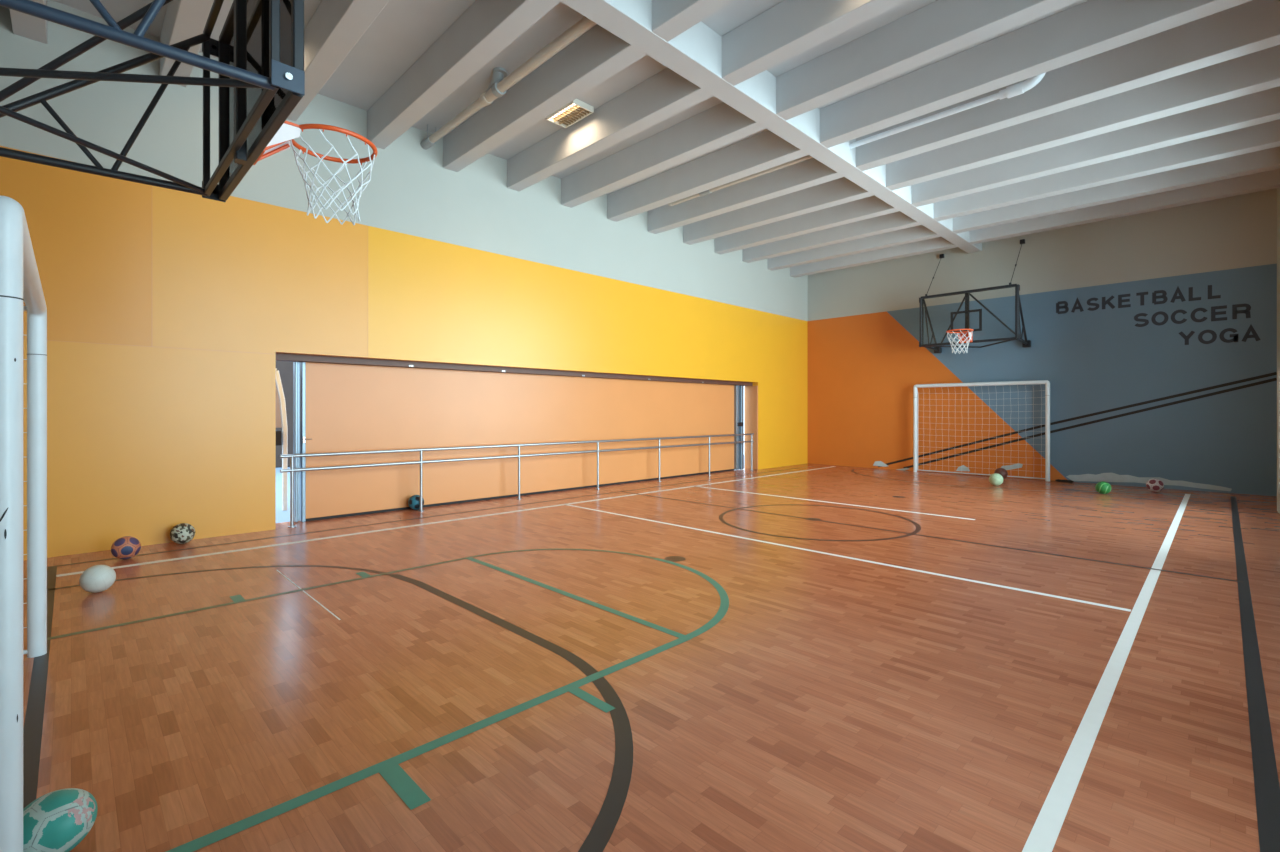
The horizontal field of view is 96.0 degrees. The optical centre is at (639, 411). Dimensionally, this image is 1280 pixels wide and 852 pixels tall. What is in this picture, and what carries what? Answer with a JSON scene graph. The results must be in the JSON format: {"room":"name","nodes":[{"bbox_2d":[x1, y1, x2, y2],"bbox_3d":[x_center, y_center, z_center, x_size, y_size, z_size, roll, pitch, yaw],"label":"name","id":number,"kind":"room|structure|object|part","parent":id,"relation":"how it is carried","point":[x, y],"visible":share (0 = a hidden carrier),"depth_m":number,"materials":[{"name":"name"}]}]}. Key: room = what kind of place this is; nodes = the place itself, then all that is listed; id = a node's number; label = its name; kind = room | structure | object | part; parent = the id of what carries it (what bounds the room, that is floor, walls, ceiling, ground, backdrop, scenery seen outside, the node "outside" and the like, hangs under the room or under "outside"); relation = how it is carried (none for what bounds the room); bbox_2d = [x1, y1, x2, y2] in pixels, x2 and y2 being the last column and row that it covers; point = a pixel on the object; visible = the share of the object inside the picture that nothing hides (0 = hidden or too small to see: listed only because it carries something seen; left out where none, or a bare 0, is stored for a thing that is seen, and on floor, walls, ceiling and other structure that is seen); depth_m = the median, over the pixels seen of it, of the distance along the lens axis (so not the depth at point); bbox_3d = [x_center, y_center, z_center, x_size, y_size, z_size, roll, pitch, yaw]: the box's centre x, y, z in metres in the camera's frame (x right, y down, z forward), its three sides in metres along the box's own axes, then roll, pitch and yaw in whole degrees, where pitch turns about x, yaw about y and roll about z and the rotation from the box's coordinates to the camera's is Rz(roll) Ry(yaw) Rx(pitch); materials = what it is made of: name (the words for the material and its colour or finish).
{"room":"sports hall","nodes":[
{"label":"sports hall","id":0,"kind":"room"},
{"bbox_2d":[0,0,807,560],"bbox_3d":[-0.937,-1.290,10.573,15.080,5.400,0.401,0,0,-45],"label":"wall","id":1,"kind":"structure","parent":0,"point":[170,312],"depth_m":6.83,"materials":[{"name":"paint"}]},
{"bbox_2d":[276,455,744,522],"bbox_3d":[-7.125,1.570,14.338,22.000,0.280,13.550,0,0,-45],"label":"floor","id":2,"kind":"structure","parent":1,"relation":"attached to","point":[281,516],"depth_m":9.39,"materials":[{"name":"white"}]},
{"bbox_2d":[276,369,287,510],"bbox_3d":[-5.315,0.365,8.221,0.497,2.129,0.300,0,0,-45],"label":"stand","id":3,"kind":"object","parent":2,"relation":"on","point":[281,436],"visible":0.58,"depth_m":8.34,"materials":[{"name":"white"}]},
{"bbox_2d":[276,361,292,467],"bbox_3d":[-8.626,0.045,15.574,21.600,2.770,0.320,0,0,-45],"label":"wall","id":4,"kind":"structure","parent":2,"relation":"on","point":[285,369],"depth_m":14.88,"materials":[{"name":"grey paint"}]},
{"bbox_2d":[276,353,752,385],"bbox_3d":[-0.924,-0.676,10.671,10.185,0.083,0.240,0,0,-45],"label":"door track","id":5,"kind":"object","parent":1,"relation":"attached to","point":[283,357],"visible":0.94,"depth_m":8.92,"materials":[{"name":"brown metal"}]},
{"bbox_2d":[293,362,299,521],"bbox_3d":[-4.372,0.382,7.353,0.067,2.033,0.100,0,0,-45],"label":"leaf","id":6,"kind":"object","parent":5,"relation":"hanging from","point":[296,365],"visible":0.96,"depth_m":7.32,"materials":[{"name":"metal"}]},
{"bbox_2d":[734,385,743,469],"bbox_3d":[2.409,0.382,14.009,0.362,2.033,0.152,0,0,-45],"label":"leaf","id":7,"kind":"object","parent":5,"relation":"hanging from","point":[738,390],"visible":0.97,"depth_m":13.88,"materials":[{"name":"metal"}]},
{"bbox_2d":[745,386,757,469],"bbox_3d":[2.738,0.388,14.188,0.030,2.045,0.378,0,0,-45],"label":"trim","id":8,"kind":"structure","parent":1,"relation":"attached to","point":[751,392],"depth_m":14.17,"materials":[{"name":"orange paint"}]},
{"bbox_2d":[9,0,1279,277],"bbox_3d":[2.242,-3.866,7.494,15.280,0.648,9.250,0,0,-45],"label":"ceiling","id":9,"kind":"structure","parent":0,"point":[1138,106],"depth_m":6.90,"materials":[{"name":"paint"}]},
{"bbox_2d":[421,17,595,149],"bbox_3d":[-1.380,-3.863,6.495,0.170,0.295,4.784,0,0,-45],"label":"drain pipe","id":10,"kind":"object","parent":9,"relation":"attached to","point":[500,83],"visible":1,"depth_m":6.61,"materials":[{"name":"plastic"}]},
{"bbox_2d":[546,99,593,127],"bbox_3d":[-0.936,-3.953,7.639,0.340,0.075,0.600,0,0,-45],"label":"ceiling lamp","id":11,"kind":"object","parent":9,"relation":"attached to","point":[576,110],"visible":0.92,"depth_m":7.61,"materials":[{"name":"beige metal"}]},
{"bbox_2d":[668,155,812,205],"bbox_3d":[1.622,-3.869,9.461,0.092,0.247,3.221,0,0,-45],"label":"drain pipe","id":12,"kind":"object","parent":9,"relation":"attached to","point":[801,159],"visible":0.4,"depth_m":9.38,"materials":[{"name":"plastic"}]},
{"bbox_2d":[849,72,1045,148],"bbox_3d":[3.824,-3.860,7.400,0.132,0.268,2.336,0,0,-45],"label":"drain pipe","id":13,"kind":"object","parent":9,"relation":"attached to","point":[1019,88],"visible":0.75,"depth_m":7.15,"materials":[{"name":"white plastic"}]},
{"bbox_2d":[23,463,1279,851],"bbox_3d":[2.228,1.469,7.509,15.280,0.122,9.290,0,0,-45],"label":"floor","id":14,"kind":"structure","parent":0,"point":[807,657],"depth_m":3.12,"materials":[{"name":"brown wood"}]},
{"bbox_2d":[0,195,46,851],"bbox_3d":[-2.790,0.385,2.392,0.414,2.050,2.428,0,0,-45],"label":"soccer goal","id":15,"kind":"object","parent":14,"relation":"on","point":[20,282],"visible":1,"depth_m":1.68,"materials":[{"name":"white metal"}]},
{"bbox_3d":[-1.858,0.385,1.683,0.080,2.049,0.107,0,0,-45],"label":"post","id":16,"kind":"part","parent":15,"relation":"part of","materials":[{"name":"white metal"}]},
{"bbox_3d":[-3.486,0.385,3.334,0.080,2.049,0.107,0,0,-45],"label":"post","id":17,"kind":"part","parent":15,"relation":"part of","materials":[{"name":"white metal"}]},
{"bbox_2d":[23,788,97,851],"bbox_3d":[-1.861,1.313,1.826,0.208,0.195,0.207,0,0,41],"label":"soccer ball","id":18,"kind":"object","parent":14,"relation":"on","point":[58,820],"visible":0.81,"depth_m":1.79,"materials":[{"name":"teal leather"}]},
{"bbox_2d":[79,565,115,592],"bbox_3d":[-4.237,1.305,4.507,0.210,0.210,0.210,0,0,25],"label":"volleyball","id":19,"kind":"object","parent":14,"relation":"on","point":[97,578],"visible":1,"depth_m":4.45,"materials":[{"name":"white leather"}]},
{"bbox_2d":[111,536,140,558],"bbox_3d":[-4.920,1.302,5.519,0.216,0.216,0.216,0,0,-28],"label":"soccer ball","id":20,"kind":"object","parent":14,"relation":"on","point":[126,547],"visible":1,"depth_m":5.46,"materials":[{"name":"orange leather"}]},
{"bbox_2d":[170,523,194,543],"bbox_3d":[-4.891,1.302,6.166,0.216,0.216,0.216,0,0,-6],"label":"soccer ball","id":21,"kind":"object","parent":14,"relation":"on","point":[182,533],"visible":1,"depth_m":6.10,"materials":[{"name":"white leather"}]},
{"bbox_2d":[408,495,423,509],"bbox_3d":[-3.217,1.302,8.285,0.216,0.216,0.216,0,0,18],"label":"soccer ball","id":22,"kind":"object","parent":14,"relation":"on","point":[414,501],"visible":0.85,"depth_m":8.20,"materials":[{"name":"blue leather"}]},
{"bbox_2d":[300,362,733,521],"bbox_3d":[-1.030,0.388,10.625,9.260,2.045,0.136,0,0,-45],"label":"wall","id":23,"kind":"structure","parent":14,"relation":"on","point":[344,407],"depth_m":9.19,"materials":[{"name":"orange paint"}]},
{"bbox_2d":[280,433,753,527],"bbox_3d":[-0.804,0.966,10.467,9.960,0.888,0.090,0,0,-45],"label":"handrail","id":24,"kind":"object","parent":14,"relation":"on","point":[292,469],"visible":1,"depth_m":8.73,"materials":[{"name":"metal"}]},
{"bbox_3d":[-4.259,0.976,7.056,0.038,0.868,0.038,0,0,-45],"label":"post","id":25,"kind":"part","parent":24,"relation":"part of","materials":[{"name":"metal"}]},
{"bbox_3d":[-3.110,0.976,8.191,0.038,0.868,0.038,0,0,-45],"label":"post","id":26,"kind":"part","parent":24,"relation":"part of","materials":[{"name":"metal"}]},
{"bbox_3d":[-0.804,0.542,10.467,9.960,0.041,0.042,0,0,-45],"label":"rail","id":27,"kind":"part","parent":24,"relation":"part of","materials":[{"name":"metal"}]},
{"bbox_3d":[-0.804,0.717,10.467,9.960,0.041,0.042,0,0,-45],"label":"rail","id":28,"kind":"part","parent":24,"relation":"part of","materials":[{"name":"metal"}]},
{"bbox_3d":[-1.957,0.976,9.329,0.038,0.868,0.038,0,0,-45],"label":"post","id":29,"kind":"part","parent":24,"relation":"part of","materials":[{"name":"metal"}]},
{"bbox_3d":[-0.768,0.976,10.502,0.038,0.868,0.038,0,0,-45],"label":"post","id":30,"kind":"part","parent":24,"relation":"part of","materials":[{"name":"metal"}]},
{"bbox_3d":[0.392,0.976,11.647,0.038,0.868,0.038,0,0,-45],"label":"post","id":31,"kind":"part","parent":24,"relation":"part of","materials":[{"name":"metal"}]},
{"bbox_3d":[1.538,0.976,12.778,0.038,0.868,0.038,0,0,-45],"label":"post","id":32,"kind":"part","parent":24,"relation":"part of","materials":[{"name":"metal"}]},
{"bbox_3d":[2.698,0.976,13.923,0.038,0.868,0.038,0,0,-45],"label":"post","id":33,"kind":"part","parent":24,"relation":"part of","materials":[{"name":"metal"}]},
{"bbox_2d":[913,380,1049,480],"bbox_3d":[7.411,0.385,12.658,0.214,2.050,2.662,0,0,-45],"label":"soccer goal","id":34,"kind":"object","parent":14,"relation":"on","point":[1046,382],"visible":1,"depth_m":12.55,"materials":[{"name":"white metal"}]},
{"bbox_3d":[6.457,0.385,13.530,0.080,2.049,0.080,0,0,-45],"label":"post","id":35,"kind":"part","parent":34,"relation":"part of","materials":[{"name":"white metal"}]},
{"bbox_3d":[8.270,0.385,11.694,0.080,2.049,0.080,0,0,-45],"label":"post","id":36,"kind":"part","parent":34,"relation":"part of","materials":[{"name":"white metal"}]},
{"bbox_2d":[989,473,1002,485],"bbox_3d":[6.787,1.292,10.989,0.236,0.236,0.236,0,0,-40],"label":"volleyball","id":37,"kind":"object","parent":14,"relation":"on","point":[996,479],"visible":1,"depth_m":10.91,"materials":[{"name":"leather"}]},
{"bbox_2d":[994,468,1007,478],"bbox_3d":[7.515,1.290,12.003,0.240,0.240,0.240,0,0,-30],"label":"basketball","id":38,"kind":"object","parent":14,"relation":"on","point":[1001,471],"visible":0.74,"depth_m":11.91,"materials":[{"name":"brown rubber"}]},
{"bbox_2d":[1055,479,1073,482],"bbox_3d":[8.453,1.380,11.482,0.066,0.058,0.302,0,0,-45],"label":"sandbag","id":39,"kind":"object","parent":14,"relation":"on","point":[1057,480],"visible":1,"depth_m":11.46,"materials":[{"name":"black fabric"}]},
{"bbox_2d":[1095,481,1110,493],"bbox_3d":[7.932,1.302,9.872,0.216,0.216,0.216,0,0,37],"label":"soccer ball","id":40,"kind":"object","parent":14,"relation":"on","point":[1102,487],"visible":1,"depth_m":9.81,"materials":[{"name":"green leather"}]},
{"bbox_2d":[1146,479,1163,491],"bbox_3d":[9.044,1.292,10.126,0.236,0.236,0.236,0,0,31],"label":"soccer ball","id":41,"kind":"object","parent":14,"relation":"on","point":[1154,485],"visible":1,"depth_m":10.06,"materials":[{"name":"leather"}]},
{"bbox_2d":[808,188,1276,495],"bbox_3d":[7.607,-1.290,12.789,0.204,5.400,9.250,0,0,-45],"label":"wall","id":42,"kind":"structure","parent":0,"point":[1153,334],"depth_m":11.50,"materials":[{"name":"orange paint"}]},
{"bbox_2d":[919,239,1030,353],"bbox_3d":[6.923,-2.405,12.136,1.696,2.440,1.896,0,0,-45],"label":"basketball hoop","id":43,"kind":"object","parent":42,"relation":"attached to","point":[965,336],"visible":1,"depth_m":12.01,"materials":[{"name":"black paint"}]},
{"bbox_3d":[6.556,-1.950,13.003,0.912,1.087,0.044,0,0,-44],"label":"arm","id":44,"kind":"part","parent":43,"relation":"part of","materials":[{"name":"black paint"}]},
{"bbox_3d":[6.837,-1.945,12.050,0.050,1.110,0.075,0,0,-45],"label":"post","id":45,"kind":"part","parent":43,"relation":"part of","materials":[{"name":"black metal"}]},
{"bbox_3d":[6.794,-1.975,12.008,0.044,1.094,1.844,0,0,-45],"label":"backboard frame","id":46,"kind":"part","parent":43,"relation":"part of","materials":[{"name":"black paint"}]},
{"bbox_3d":[6.858,-1.975,12.071,0.036,1.086,1.836,0,0,-45],"label":"frame","id":47,"kind":"part","parent":43,"relation":"part of","materials":[{"name":"black paint"}]},
{"bbox_3d":[7.786,-1.950,11.757,0.044,1.087,0.912,0,0,45],"label":"arm","id":48,"kind":"part","parent":43,"relation":"part of","materials":[{"name":"black paint"}]},
{"bbox_2d":[1277,187,1279,513],"bbox_3d":[5.300,-1.290,4.253,15.080,5.400,0.340,0,0,-45],"label":"wall","id":49,"kind":"structure","parent":0,"point":[1278,189],"depth_m":9.14,"materials":[{"name":"white paint"}]},
{"bbox_3d":[-3.125,-1.290,2.198,0.200,5.400,9.250,0,0,-45],"label":"wall","id":50,"kind":"structure","parent":0,"visible":0},
{"bbox_2d":[0,0,377,224],"bbox_3d":[-2.410,-1.853,3.023,1.976,1.337,1.896,0,0,-45],"label":"basketball hoop","id":51,"kind":"object","parent":50,"relation":"attached to","point":[259,49],"visible":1,"depth_m":3.18,"materials":[{"name":"black paint"}]},
{"bbox_3d":[-3.272,-1.435,3.401,0.048,0.076,1.161,0,0,45],"label":"arm","id":52,"kind":"part","parent":51,"relation":"part of","materials":[{"name":"black paint"}]},
{"bbox_3d":[-3.272,-1.950,3.401,0.044,1.091,1.188,0,0,45],"label":"arm","id":53,"kind":"part","parent":51,"relation":"part of","materials":[{"name":"black paint"}]},
{"bbox_3d":[-2.043,-1.435,2.156,1.161,0.076,0.048,0,0,-44],"label":"arm","id":54,"kind":"part","parent":51,"relation":"part of","materials":[{"name":"black paint"}]},
{"bbox_3d":[-2.866,-2.450,3.879,0.130,0.110,0.008,0,0,-45],"label":"gusset plate","id":55,"kind":"part","parent":51,"relation":"part of","materials":[{"name":"black paint"}]},
{"bbox_3d":[-2.866,-1.480,3.879,0.130,0.110,0.008,0,0,-45],"label":"gusset plate","id":56,"kind":"part","parent":51,"relation":"part of","materials":[{"name":"black paint"}]},
{"bbox_3d":[-2.224,-1.945,3.207,0.050,1.110,0.075,0,0,-45],"label":"post","id":57,"kind":"part","parent":51,"relation":"part of","materials":[{"name":"black metal"}]},
{"bbox_3d":[-2.245,-1.975,3.186,0.036,1.086,1.836,0,0,-45],"label":"frame","id":58,"kind":"part","parent":51,"relation":"part of","materials":[{"name":"black paint"}]},
{"bbox_3d":[-2.181,-1.975,3.249,0.044,1.094,1.844,0,0,-45],"label":"backboard frame","id":59,"kind":"part","parent":51,"relation":"part of","materials":[{"name":"black paint"}]},
{"bbox_3d":[-1.560,-1.480,2.555,0.130,0.110,0.008,0,0,-45],"label":"gusset plate","id":60,"kind":"part","parent":51,"relation":"part of","materials":[{"name":"black paint"}]}
]}

